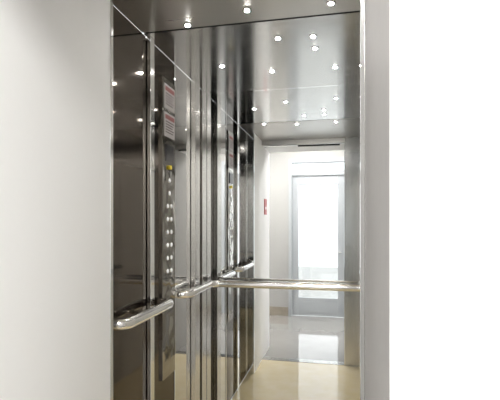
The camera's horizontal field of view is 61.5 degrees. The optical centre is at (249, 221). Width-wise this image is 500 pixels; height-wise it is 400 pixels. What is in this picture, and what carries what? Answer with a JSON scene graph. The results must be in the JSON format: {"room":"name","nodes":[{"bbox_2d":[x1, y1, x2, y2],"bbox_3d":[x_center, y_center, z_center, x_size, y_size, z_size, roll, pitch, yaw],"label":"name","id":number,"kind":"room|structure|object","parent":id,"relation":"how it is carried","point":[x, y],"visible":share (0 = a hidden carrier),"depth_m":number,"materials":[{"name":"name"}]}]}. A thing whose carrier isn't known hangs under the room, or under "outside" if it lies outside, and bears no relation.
{"room":"elevator lobby","nodes":[
{"label":"elevator lobby","id":0,"kind":"room"},
{"bbox_2d":[113,6,205,399],"bbox_3d":[-0.511,0.317,2.053,0.080,2.434,1.800,0,0,12],"label":"wall","id":1,"kind":"structure","parent":0,"point":[139,65],"depth_m":2.04,"materials":[{"name":"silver metal"}]},
{"bbox_2d":[113,297,173,329],"bbox_3d":[-0.476,0.415,1.933,0.098,0.047,0.527,0,0,12],"label":"handrail","id":2,"kind":"object","parent":1,"relation":"attached to","point":[163,304],"visible":0.93,"depth_m":1.82,"materials":[{"name":"silver metal"}]},
{"bbox_2d":[161,76,174,380],"bbox_3d":[-0.440,0.034,2.283,0.024,1.600,0.170,0,0,12],"label":"control panel","id":3,"kind":"object","parent":1,"relation":"attached to","point":[167,88],"visible":0.84,"depth_m":2.26,"materials":[{"name":"silver metal"}]},
{"bbox_2d":[113,0,359,93],"bbox_3d":[0.070,-0.921,1.928,1.170,0.058,1.800,0,0,12],"label":"ceiling","id":4,"kind":"structure","parent":0,"point":[220,32],"depth_m":2.07,"materials":[{"name":"silver metal"}]},
{"bbox_2d":[183,23,191,26],"bbox_3d":[-0.282,-0.897,1.908,0.035,0.005,0.033,0,0,12],"label":"recessed light","id":5,"kind":"object","parent":4,"relation":"in","point":[185,24],"depth_m":1.91,"materials":[{"name":"silver metal"}]},
{"bbox_2d":[242,8,251,12],"bbox_3d":[-0.012,-0.897,1.776,0.039,0.005,0.037,0,0,12],"label":"recessed light","id":6,"kind":"object","parent":4,"relation":"in","point":[246,10],"depth_m":1.78,"materials":[{"name":"silver metal"}]},
{"bbox_2d":[326,0,335,5],"bbox_3d":[0.331,-0.897,1.718,0.036,0.005,0.041,0,0,12],"label":"recessed light","id":7,"kind":"object","parent":4,"relation":"in","point":[328,3],"depth_m":1.72,"materials":[{"name":"silver metal"}]},
{"bbox_2d":[0,0,499,399],"bbox_3d":[-0.042,0.059,0.996,5.500,2.950,0.950,0,0,12],"label":"wall","id":8,"kind":"structure","parent":0,"point":[432,67],"depth_m":0.63,"materials":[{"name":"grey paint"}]},
{"bbox_2d":[110,0,364,399],"bbox_3d":[-0.079,0.317,1.260,1.158,2.434,0.490,0,0,12],"label":"trim","id":9,"kind":"structure","parent":8,"relation":"attached to","point":[362,2],"depth_m":0.95,"materials":[{"name":"silver metal"}]},
{"bbox_2d":[206,84,359,399],"bbox_3d":[0.263,0.317,2.828,1.170,2.434,0.040,0,0,12],"label":"mirror","id":10,"kind":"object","parent":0,"point":[283,165],"depth_m":2.82,"materials":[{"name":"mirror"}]},
{"bbox_2d":[175,280,359,298],"bbox_3d":[0.150,0.415,2.422,1.118,0.047,0.800,0,0,12],"label":"handrail","id":11,"kind":"object","parent":10,"relation":"attached to","point":[187,293],"visible":0.8,"depth_m":2.69,"materials":[{"name":"silver metal"}]}
]}

